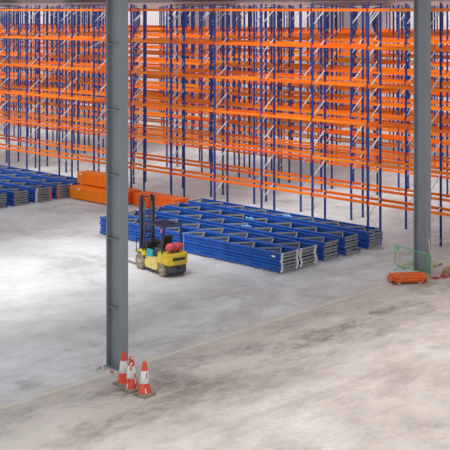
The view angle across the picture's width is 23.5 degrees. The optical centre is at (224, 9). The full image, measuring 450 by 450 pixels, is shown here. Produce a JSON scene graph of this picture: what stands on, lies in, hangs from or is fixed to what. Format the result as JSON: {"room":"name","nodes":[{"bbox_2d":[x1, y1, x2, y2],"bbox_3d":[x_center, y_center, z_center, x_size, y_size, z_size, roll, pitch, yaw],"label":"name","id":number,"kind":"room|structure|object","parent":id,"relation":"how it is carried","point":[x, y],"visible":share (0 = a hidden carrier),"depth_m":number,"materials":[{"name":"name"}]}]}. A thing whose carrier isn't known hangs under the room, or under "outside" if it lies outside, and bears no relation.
{"room":"warehouse interior","nodes":[
{"label":"warehouse interior","id":0,"kind":"room"},
{"bbox_2d":[0,94,449,449],"bbox_3d":[-12.681,11.650,73.920,170.000,0.300,130.000,0,0,43],"label":"floor","id":1,"kind":"structure","parent":0,"point":[334,353],"depth_m":38.27,"materials":[{"name":"concrete"}]},
{"bbox_2d":[0,200,29,205],"bbox_3d":[-16.413,11.429,67.775,12.216,0.142,1.200,0,0,43],"label":"frame","id":2,"kind":"object","parent":1,"relation":"on","point":[21,203],"visible":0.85,"depth_m":63.58,"materials":[{"name":"metal"}]},
{"bbox_2d":[7,198,28,203],"bbox_3d":[-16.445,11.286,67.809,12.216,0.142,1.200,0,0,43],"label":"frame","id":3,"kind":"object","parent":2,"relation":"on","point":[24,200],"visible":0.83,"depth_m":63.59,"materials":[{"name":"metal"}]},
{"bbox_2d":[8,195,28,200],"bbox_3d":[-16.467,11.143,67.784,12.216,0.142,1.200,0,0,43],"label":"frame","id":4,"kind":"object","parent":3,"relation":"on","point":[21,198],"visible":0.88,"depth_m":63.58,"materials":[{"name":"metal"}]},
{"bbox_2d":[7,190,28,198],"bbox_3d":[-16.443,11.000,67.832,12.216,0.142,1.200,0,0,43],"label":"frame","id":5,"kind":"object","parent":4,"relation":"on","point":[26,195],"visible":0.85,"depth_m":63.60,"materials":[{"name":"metal"}]},
{"bbox_2d":[0,187,29,196],"bbox_3d":[-16.411,10.857,67.780,12.216,0.142,1.200,0,0,43],"label":"frame","id":6,"kind":"object","parent":5,"relation":"on","point":[22,193],"visible":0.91,"depth_m":63.84,"materials":[{"name":"metal"}]},
{"bbox_2d":[0,184,28,193],"bbox_3d":[-16.451,10.714,67.790,12.216,0.142,1.200,0,0,43],"label":"frame","id":7,"kind":"object","parent":6,"relation":"on","point":[1,186],"visible":1,"depth_m":64.20,"materials":[{"name":"metal"}]},
{"bbox_2d":[29,197,51,202],"bbox_3d":[-15.310,11.429,68.915,12.216,0.142,1.200,0,0,43],"label":"frame","id":8,"kind":"object","parent":1,"relation":"on","point":[47,199],"visible":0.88,"depth_m":64.77,"materials":[{"name":"metal"}]},
{"bbox_2d":[21,194,51,200],"bbox_3d":[-15.306,11.286,68.903,12.216,0.142,1.200,0,0,43],"label":"frame","id":9,"kind":"object","parent":8,"relation":"on","point":[45,197],"visible":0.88,"depth_m":64.71,"materials":[{"name":"metal"}]},
{"bbox_2d":[29,192,51,197],"bbox_3d":[-15.292,11.143,68.923,12.216,0.142,1.200,0,0,43],"label":"frame","id":10,"kind":"object","parent":9,"relation":"on","point":[47,194],"visible":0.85,"depth_m":64.74,"materials":[{"name":"metal"}]},
{"bbox_2d":[2,184,50,195],"bbox_3d":[-15.322,11.000,68.969,12.216,0.142,1.200,0,0,43],"label":"frame","id":11,"kind":"object","parent":10,"relation":"on","point":[46,192],"visible":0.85,"depth_m":64.79,"materials":[{"name":"metal"}]},
{"bbox_2d":[0,181,51,193],"bbox_3d":[-15.305,10.857,68.925,12.216,0.142,1.200,0,0,43],"label":"frame","id":12,"kind":"object","parent":11,"relation":"on","point":[43,190],"visible":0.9,"depth_m":65.45,"materials":[{"name":"metal"}]},
{"bbox_2d":[0,177,51,190],"bbox_3d":[-15.286,10.714,68.933,12.216,0.142,1.200,0,0,43],"label":"frame","id":13,"kind":"object","parent":12,"relation":"on","point":[39,186],"visible":1,"depth_m":65.98,"materials":[{"name":"metal"}]},
{"bbox_2d":[42,194,68,199],"bbox_3d":[-14.193,11.429,70.122,12.216,0.142,1.200,0,0,43],"label":"frame","id":14,"kind":"object","parent":1,"relation":"on","point":[66,196],"visible":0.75,"depth_m":65.86,"materials":[{"name":"metal"}]},
{"bbox_2d":[52,191,69,196],"bbox_3d":[-14.183,11.286,70.096,12.216,0.142,1.200,0,0,43],"label":"frame","id":15,"kind":"object","parent":14,"relation":"on","point":[64,194],"visible":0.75,"depth_m":65.83,"materials":[{"name":"metal"}]},
{"bbox_2d":[51,189,69,194],"bbox_3d":[-14.224,11.143,70.126,12.216,0.142,1.200,0,0,43],"label":"frame","id":16,"kind":"object","parent":15,"relation":"on","point":[67,191],"visible":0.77,"depth_m":65.84,"materials":[{"name":"metal"}]},
{"bbox_2d":[7,178,69,191],"bbox_3d":[-14.217,11.000,70.147,12.216,0.142,1.200,0,0,43],"label":"frame","id":17,"kind":"object","parent":16,"relation":"on","point":[65,189],"visible":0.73,"depth_m":66.02,"materials":[{"name":"metal"}]},
{"bbox_2d":[1,173,69,189],"bbox_3d":[-14.222,10.857,70.100,12.216,0.142,1.200,0,0,43],"label":"frame","id":18,"kind":"object","parent":17,"relation":"on","point":[63,187],"visible":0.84,"depth_m":67.35,"materials":[{"name":"metal"}]},
{"bbox_2d":[0,171,72,187],"bbox_3d":[-14.212,10.714,70.156,12.216,0.142,1.200,0,0,43],"label":"frame","id":19,"kind":"object","parent":18,"relation":"on","point":[51,182],"visible":1,"depth_m":67.97,"materials":[{"name":"metal"}]},
{"bbox_2d":[69,184,105,203],"bbox_3d":[-7.656,11.117,64.898,4.140,0.758,1.024,0,0,43],"label":"bundle","id":20,"kind":"object","parent":1,"relation":"on","point":[83,192],"visible":0.55,"depth_m":64.90,"materials":[{"name":"orange metal"}]},
{"bbox_2d":[77,170,105,187],"bbox_3d":[-7.526,10.361,65.875,3.489,0.758,1.024,0,0,43],"label":"bundle","id":21,"kind":"object","parent":20,"relation":"on","point":[88,177],"visible":0.53,"depth_m":65.89,"materials":[{"name":"orange metal"}]},
{"bbox_2d":[88,365,97,369],"bbox_3d":[-4.205,11.444,34.602,0.324,0.112,0.232,0,0,9],"label":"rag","id":22,"kind":"object","parent":1,"relation":"on","point":[93,367],"visible":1,"depth_m":34.53,"materials":[{"name":"white fabric"}]},
{"bbox_2d":[104,0,127,370],"bbox_3d":[-3.471,4.500,34.756,0.800,14.000,0.440,0,0,43],"label":"steel column","id":23,"kind":"structure","parent":1,"relation":"on","point":[116,10],"depth_m":34.76,"materials":[{"name":"grey metal"}]},
{"bbox_2d":[91,185,141,203],"bbox_3d":[-6.744,11.117,65.499,3.941,0.758,1.017,0,0,43],"label":"bundle","id":24,"kind":"object","parent":1,"relation":"on","point":[131,191],"visible":0.26,"depth_m":63.99,"materials":[{"name":"orange metal"}]},
{"bbox_2d":[112,351,127,387],"bbox_3d":[-3.110,11.000,33.189,0.500,1.000,0.500,0,0,43],"label":"traffic cone","id":25,"kind":"object","parent":1,"relation":"on","point":[121,381],"visible":0.8,"depth_m":33.07,"materials":[{"name":"plastic"}]},
{"bbox_2d":[120,356,138,393],"bbox_3d":[-2.834,11.000,32.700,0.500,1.000,0.500,0,0,43],"label":"traffic cone","id":26,"kind":"object","parent":1,"relation":"on","point":[131,388],"visible":0.93,"depth_m":32.58,"materials":[{"name":"plastic"}]},
{"bbox_2d":[129,357,137,387],"bbox_3d":[-2.779,10.942,32.590,0.291,0.909,0.080,0,0,16],"label":"barrier tape","id":27,"kind":"object","parent":26,"relation":"attached to","point":[131,357],"visible":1,"depth_m":32.59,"materials":[{"name":"white plastic"}]},
{"bbox_2d":[133,361,155,398],"bbox_3d":[-2.401,11.000,32.258,0.500,1.000,0.500,0,0,43],"label":"traffic cone","id":28,"kind":"object","parent":1,"relation":"on","point":[141,392],"visible":0.96,"depth_m":32.15,"materials":[{"name":"plastic"}]},
{"bbox_2d":[128,194,186,276],"bbox_3d":[-3.065,9.908,47.944,1.250,3.215,3.880,0,0,-36],"label":"forklift","id":29,"kind":"object","parent":1,"relation":"on","point":[167,257],"visible":1,"depth_m":47.19,"materials":[{"name":"yellow paint"}]},
{"bbox_2d":[149,220,178,225],"bbox_3d":[-2.704,9.368,47.440,0.960,0.035,1.030,0,0,-36],"label":"roof","id":30,"kind":"object","parent":29,"relation":"attached to","point":[158,222],"depth_m":47.36,"materials":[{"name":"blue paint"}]},
{"bbox_2d":[165,242,184,252],"bbox_3d":[-2.174,10.263,46.773,0.566,0.444,0.985,0,0,43],"label":"gas cylinder","id":31,"kind":"object","parent":29,"relation":"on","point":[176,247],"depth_m":46.56,"materials":[{"name":"metal"}]},
{"bbox_2d":[133,191,188,209],"bbox_3d":[-3.733,11.117,62.569,3.637,0.758,1.017,0,0,43],"label":"bundle","id":32,"kind":"object","parent":1,"relation":"on","point":[161,200],"visible":0.48,"depth_m":62.23,"materials":[{"name":"orange metal"}]},
{"bbox_2d":[0,3,449,246],"bbox_3d":[-1.521,5.575,63.223,60.799,11.850,1.220,0,0,43],"label":"rack","id":33,"kind":"object","parent":1,"relation":"on","point":[312,118],"visible":0.84,"depth_m":61.58,"materials":[{"name":"metal"}]},
{"bbox_2d":[0,3,449,228],"bbox_3d":[-1.791,5.575,68.130,60.799,11.850,1.220,0,0,43],"label":"rack","id":34,"kind":"object","parent":1,"relation":"on","point":[362,79],"visible":0.73,"depth_m":66.13,"materials":[{"name":"metal"}]},
{"bbox_2d":[0,4,449,195],"bbox_3d":[-2.564,5.575,77.696,67.933,11.850,1.220,0,0,43],"label":"rack","id":35,"kind":"object","parent":1,"relation":"on","point":[201,91],"visible":0.56,"depth_m":73.83,"materials":[{"name":"metal"}]},
{"bbox_2d":[0,4,449,197],"bbox_3d":[-1.538,5.575,81.378,71.500,11.850,1.220,0,0,43],"label":"rack","id":36,"kind":"object","parent":1,"relation":"on","point":[398,100],"visible":0.45,"depth_m":78.45,"materials":[{"name":"metal"}]},
{"bbox_2d":[0,5,449,162],"bbox_3d":[-2.311,5.575,90.944,78.634,11.850,1.220,0,0,43],"label":"rack","id":37,"kind":"object","parent":1,"relation":"on","point":[193,55],"visible":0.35,"depth_m":88.08,"materials":[{"name":"metal"}]},
{"bbox_2d":[0,5,449,165],"bbox_3d":[-2.584,5.575,95.847,78.634,11.850,1.210,0,0,43],"label":"rack","id":38,"kind":"object","parent":1,"relation":"on","point":[284,103],"visible":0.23,"depth_m":89.58,"materials":[{"name":"metal"}]},
{"bbox_2d":[0,6,449,154],"bbox_3d":[-3.357,5.575,105.413,85.768,11.850,1.210,0,0,43],"label":"rack","id":39,"kind":"object","parent":1,"relation":"on","point":[339,54],"visible":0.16,"depth_m":97.66,"materials":[{"name":"metal"}]},
{"bbox_2d":[0,6,449,145],"bbox_3d":[-3.627,5.575,110.320,85.768,11.850,1.210,0,0,43],"label":"rack","id":40,"kind":"object","parent":1,"relation":"on","point":[390,17],"visible":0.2,"depth_m":103.33,"materials":[{"name":"metal"}]},
{"bbox_2d":[0,6,449,136],"bbox_3d":[-4.400,5.575,119.886,92.902,11.850,1.210,0,0,43],"label":"rack","id":41,"kind":"object","parent":1,"relation":"on","point":[436,12],"visible":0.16,"depth_m":114.26,"materials":[{"name":"metal"}]},
{"bbox_2d":[0,6,449,120],"bbox_3d":[-3.373,5.575,123.567,96.469,11.850,1.210,0,0,43],"label":"rack","id":42,"kind":"object","parent":1,"relation":"on","point":[334,104],"visible":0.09,"depth_m":117.44,"materials":[{"name":"metal"}]},
{"bbox_2d":[393,245,431,276],"bbox_3d":[8.168,10.958,47.001,0.654,1.080,2.346,0,0,-33],"label":"barrier","id":43,"kind":"object","parent":1,"relation":"on","point":[397,248],"visible":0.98,"depth_m":47.12,"materials":[{"name":"green metal"}]},
{"bbox_2d":[412,0,432,272],"bbox_3d":[8.684,4.500,47.567,0.800,14.000,0.440,0,0,43],"label":"steel column","id":44,"kind":"structure","parent":1,"relation":"on","point":[421,8],"depth_m":47.54,"materials":[{"name":"grey metal"}]},
{"bbox_2d":[407,260,442,266],"bbox_3d":[9.019,11.427,48.704,1.240,0.145,1.100,0,0,40],"label":"wooden pallet","id":45,"kind":"object","parent":1,"relation":"on","point":[435,263],"visible":0.44,"depth_m":48.60,"materials":[{"name":"beige wood"}]},
{"bbox_2d":[442,266,449,276],"bbox_3d":[9.634,11.278,46.689,0.491,0.443,0.418,0,0,20],"label":"sack","id":46,"kind":"object","parent":1,"relation":"on","point":[446,270],"visible":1,"depth_m":46.55,"materials":[{"name":"beige fabric"}]},
{"bbox_3d":[8.139,11.465,45.732,0.100,0.070,0.720,0,0,-9],"label":"block","id":47,"kind":"object","parent":1,"relation":"on","visible":0},
{"bbox_2d":[387,277,426,282],"bbox_3d":[7.693,11.387,45.635,1.500,0.085,0.930,0,0,-7],"label":"panel","id":48,"kind":"object","parent":47,"relation":"on","point":[420,281],"visible":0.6,"depth_m":45.30,"materials":[{"name":"plastic"}]},
{"bbox_2d":[387,275,426,281],"bbox_3d":[7.694,11.300,45.559,1.500,0.085,0.930,0,0,-11],"label":"panel","id":49,"kind":"object","parent":48,"relation":"on","point":[388,276],"visible":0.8,"depth_m":45.24,"materials":[{"name":"plastic"}]},
{"bbox_2d":[389,272,427,278],"bbox_3d":[7.764,11.213,45.603,1.500,0.085,0.930,0,0,-8],"label":"panel","id":50,"kind":"object","parent":49,"relation":"on","point":[396,275],"visible":1,"depth_m":45.51,"materials":[{"name":"plastic"}]},
{"bbox_3d":[-13.067,11.429,71.288,12.216,0.142,1.200,0,0,43],"label":"frame","id":51,"kind":"object","parent":1,"relation":"on","visible":0},
{"bbox_3d":[-13.124,11.286,71.341,12.216,0.142,1.200,0,0,43],"label":"frame","id":52,"kind":"object","parent":51,"relation":"on","visible":0},
{"bbox_3d":[-13.089,11.143,71.281,12.216,0.142,1.200,0,0,43],"label":"frame","id":53,"kind":"object","parent":52,"relation":"on","visible":0},
{"bbox_3d":[-13.134,11.000,71.376,12.216,0.142,1.200,0,0,43],"label":"frame","id":54,"kind":"object","parent":53,"relation":"on","visible":0},
{"bbox_2d":[0,168,85,185],"bbox_3d":[-13.113,10.857,71.361,12.216,0.142,1.200,0,0,43],"label":"frame","id":55,"kind":"object","parent":54,"relation":"on","point":[0,168],"visible":0.24,"depth_m":70.55,"materials":[{"name":"metal"}]},
{"bbox_2d":[0,165,79,183],"bbox_3d":[-13.093,10.714,71.316,12.216,0.142,1.200,0,0,43],"label":"frame","id":56,"kind":"object","parent":55,"relation":"on","point":[72,179],"visible":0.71,"depth_m":70.22,"materials":[{"name":"metal"}]},
{"bbox_3d":[4.210,11.475,50.448,0.090,0.050,7.700,0,0,43],"label":"batten","id":57,"kind":"object","parent":1,"relation":"on","visible":0},
{"bbox_2d":[99,231,297,272],"bbox_3d":[-1.608,11.379,51.616,12.216,0.142,1.200,0,0,43],"label":"frame","id":58,"kind":"object","parent":57,"relation":"on","point":[102,232],"visible":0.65,"depth_m":48.99,"materials":[{"name":"metal"}]},
{"bbox_2d":[100,228,298,269],"bbox_3d":[-1.575,11.236,51.624,12.216,0.142,1.200,0,0,43],"label":"frame","id":59,"kind":"object","parent":58,"relation":"on","point":[102,229],"visible":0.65,"depth_m":49.00,"materials":[{"name":"metal"}]},
{"bbox_2d":[100,225,298,266],"bbox_3d":[-1.571,11.093,51.626,12.216,0.142,1.200,0,0,43],"label":"frame","id":60,"kind":"object","parent":59,"relation":"on","point":[102,226],"visible":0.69,"depth_m":49.27,"materials":[{"name":"metal"}]},
{"bbox_2d":[100,222,297,262],"bbox_3d":[-1.609,10.950,51.625,12.216,0.142,1.200,0,0,43],"label":"frame","id":61,"kind":"object","parent":60,"relation":"on","point":[101,223],"visible":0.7,"depth_m":49.32,"materials":[{"name":"metal"}]},
{"bbox_2d":[100,219,298,259],"bbox_3d":[-1.578,10.807,51.657,12.216,0.142,1.200,0,0,43],"label":"frame","id":62,"kind":"object","parent":61,"relation":"on","point":[101,220],"visible":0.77,"depth_m":49.84,"materials":[{"name":"metal"}]},
{"bbox_2d":[100,216,298,256],"bbox_3d":[-1.587,10.664,51.629,12.216,0.142,1.200,0,0,43],"label":"frame","id":63,"kind":"object","parent":62,"relation":"on","point":[219,236],"visible":0.83,"depth_m":50.20,"materials":[{"name":"metal"}]},
{"bbox_2d":[283,259,315,267],"bbox_3d":[-0.722,11.379,52.580,12.216,0.142,1.200,0,0,43],"label":"frame","id":64,"kind":"object","parent":57,"relation":"on","point":[313,261],"visible":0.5,"depth_m":48.48,"materials":[{"name":"metal"}]},
{"bbox_2d":[299,256,316,264],"bbox_3d":[-0.666,11.236,52.583,12.216,0.142,1.200,0,0,43],"label":"frame","id":65,"kind":"object","parent":64,"relation":"on","point":[312,258],"visible":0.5,"depth_m":48.46,"materials":[{"name":"metal"}]},
{"bbox_2d":[298,253,316,260],"bbox_3d":[-0.702,11.093,52.555,12.216,0.142,1.200,0,0,43],"label":"frame","id":66,"kind":"object","parent":65,"relation":"on","point":[310,255],"visible":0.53,"depth_m":48.50,"materials":[{"name":"metal"}]},
{"bbox_2d":[143,217,315,257],"bbox_3d":[-0.737,10.950,52.587,12.216,0.142,1.200,0,0,43],"label":"frame","id":67,"kind":"object","parent":66,"relation":"on","point":[310,252],"visible":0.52,"depth_m":48.70,"materials":[{"name":"metal"}]},
{"bbox_2d":[128,213,315,254],"bbox_3d":[-0.720,10.807,52.587,12.216,0.142,1.200,0,0,43],"label":"frame","id":68,"kind":"object","parent":67,"relation":"on","point":[135,214],"visible":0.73,"depth_m":51.50,"materials":[{"name":"metal"}]},
{"bbox_2d":[128,210,316,251],"bbox_3d":[-0.699,10.664,52.550,12.216,0.142,1.200,0,0,43],"label":"frame","id":69,"kind":"object","parent":68,"relation":"on","point":[212,227],"visible":0.85,"depth_m":51.48,"materials":[{"name":"metal"}]},
{"bbox_2d":[317,253,337,260],"bbox_3d":[0.429,11.379,53.850,12.216,0.142,1.200,0,0,43],"label":"frame","id":70,"kind":"object","parent":57,"relation":"on","point":[334,255],"visible":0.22,"depth_m":49.59,"materials":[{"name":"metal"}]},
{"bbox_2d":[306,250,338,257],"bbox_3d":[0.441,11.236,53.842,12.216,0.142,1.200,0,0,43],"label":"frame","id":71,"kind":"object","parent":70,"relation":"on","point":[333,252],"visible":0.17,"depth_m":49.58,"materials":[{"name":"metal"}]},
{"bbox_2d":[166,215,337,253],"bbox_3d":[0.429,11.093,53.875,12.216,0.142,1.200,0,0,43],"label":"frame","id":72,"kind":"object","parent":71,"relation":"on","point":[333,249],"visible":0.2,"depth_m":49.67,"materials":[{"name":"metal"}]},
{"bbox_2d":[171,216,338,250],"bbox_3d":[0.437,10.950,53.837,12.216,0.142,1.200,0,0,43],"label":"frame","id":73,"kind":"object","parent":72,"relation":"on","point":[332,246],"visible":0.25,"depth_m":49.65,"materials":[{"name":"metal"}]},
{"bbox_2d":[143,209,337,247],"bbox_3d":[0.409,10.807,53.841,12.216,0.142,1.200,0,0,43],"label":"frame","id":74,"kind":"object","parent":73,"relation":"on","point":[176,213],"visible":0.46,"depth_m":52.81,"materials":[{"name":"metal"}]},
{"bbox_2d":[143,206,339,244],"bbox_3d":[0.484,10.664,53.786,12.216,0.142,1.200,0,0,43],"label":"frame","id":75,"kind":"object","parent":74,"relation":"on","point":[210,221],"visible":0.91,"depth_m":53.20,"materials":[{"name":"metal"}]},
{"bbox_2d":[0,0,449,126],"bbox_3d":[8.812,4.500,118.486,200.000,14.000,0.300,0,0,43],"label":"wall","id":76,"kind":"structure","parent":0,"point":[152,16],"depth_m":123.64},
{"bbox_2d":[0,0,354,2],"bbox_3d":[8.641,-1.250,118.304,200.000,0.500,0.200,0,0,43],"label":"trim","id":77,"kind":"structure","parent":76,"relation":"attached to","point":[1,1],"depth_m":137.32,"materials":[{"name":"paint"}]},
{"bbox_2d":[0,2,449,8],"bbox_3d":[8.675,-0.520,118.341,200.000,0.620,0.120,0,0,43],"label":"trim","id":78,"kind":"structure","parent":76,"relation":"attached to","point":[295,4],"depth_m":123.55,"materials":[{"name":"paint"}]},
{"bbox_3d":[2.031,11.475,52.509,0.090,0.050,7.700,0,0,43],"label":"batten","id":79,"kind":"object","parent":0,"visible":0},
{"bbox_2d":[324,247,359,254],"bbox_3d":[1.593,11.379,54.964,12.216,0.142,1.200,0,0,43],"label":"frame","id":80,"kind":"object","parent":79,"relation":"on","point":[356,249],"visible":0.2,"depth_m":50.71,"materials":[{"name":"metal"}]},
{"bbox_2d":[330,244,358,251],"bbox_3d":[1.540,11.236,55.023,12.216,0.142,1.200,0,0,43],"label":"frame","id":81,"kind":"object","parent":80,"relation":"on","point":[355,246],"visible":0.15,"depth_m":50.70,"materials":[{"name":"metal"}]},
{"bbox_2d":[339,241,357,248],"bbox_3d":[1.497,11.093,55.023,12.216,0.142,1.200,0,0,43],"label":"frame","id":82,"kind":"object","parent":81,"relation":"on","point":[356,243],"visible":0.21,"depth_m":50.74,"materials":[{"name":"metal"}]},
{"bbox_2d":[167,210,358,245],"bbox_3d":[1.542,10.950,55.009,12.216,0.142,1.200,0,0,43],"label":"frame","id":83,"kind":"object","parent":82,"relation":"on","point":[355,240],"visible":0.17,"depth_m":50.90,"materials":[{"name":"metal"}]},
{"bbox_2d":[166,205,358,242],"bbox_3d":[1.530,10.807,55.050,12.216,0.142,1.200,0,0,43],"label":"frame","id":84,"kind":"object","parent":83,"relation":"on","point":[222,213],"visible":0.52,"depth_m":54.18,"materials":[{"name":"metal"}]},
{"bbox_2d":[164,202,358,239],"bbox_3d":[1.510,10.664,54.990,12.216,0.142,1.200,0,0,43],"label":"frame","id":85,"kind":"object","parent":84,"relation":"on","point":[304,226],"visible":0.96,"depth_m":54.45,"materials":[{"name":"metal"}]},
{"bbox_2d":[358,241,381,248],"bbox_3d":[2.785,11.379,56.336,12.216,0.142,1.200,0,0,43],"label":"frame","id":86,"kind":"object","parent":79,"relation":"on","point":[377,244],"visible":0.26,"depth_m":52.02,"materials":[{"name":"metal"}]},
{"bbox_2d":[357,239,381,245],"bbox_3d":[2.802,11.236,56.274,12.216,0.142,1.200,0,0,43],"label":"frame","id":87,"kind":"object","parent":86,"relation":"on","point":[378,241],"visible":0.16,"depth_m":51.98,"materials":[{"name":"metal"}]},
{"bbox_2d":[231,216,382,242],"bbox_3d":[2.840,11.093,56.256,12.216,0.142,1.200,0,0,43],"label":"frame","id":88,"kind":"object","parent":87,"relation":"on","point":[378,238],"visible":0.13,"depth_m":51.99,"materials":[{"name":"metal"}]},
{"bbox_2d":[232,210,381,239],"bbox_3d":[2.805,10.950,56.241,12.216,0.142,1.200,0,0,43],"label":"frame","id":89,"kind":"object","parent":88,"relation":"on","point":[378,235],"visible":0.19,"depth_m":51.99,"materials":[{"name":"metal"}]},
{"bbox_2d":[188,201,381,236],"bbox_3d":[2.817,10.807,56.255,12.216,0.142,1.200,0,0,43],"label":"frame","id":90,"kind":"object","parent":89,"relation":"on","point":[311,220],"visible":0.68,"depth_m":55.41,"materials":[{"name":"metal"}]},
{"bbox_2d":[187,198,379,233],"bbox_3d":[2.728,10.664,56.324,12.216,0.142,1.200,0,0,43],"label":"frame","id":91,"kind":"object","parent":90,"relation":"on","point":[210,203],"visible":0.99,"depth_m":55.86,"materials":[{"name":"metal"}]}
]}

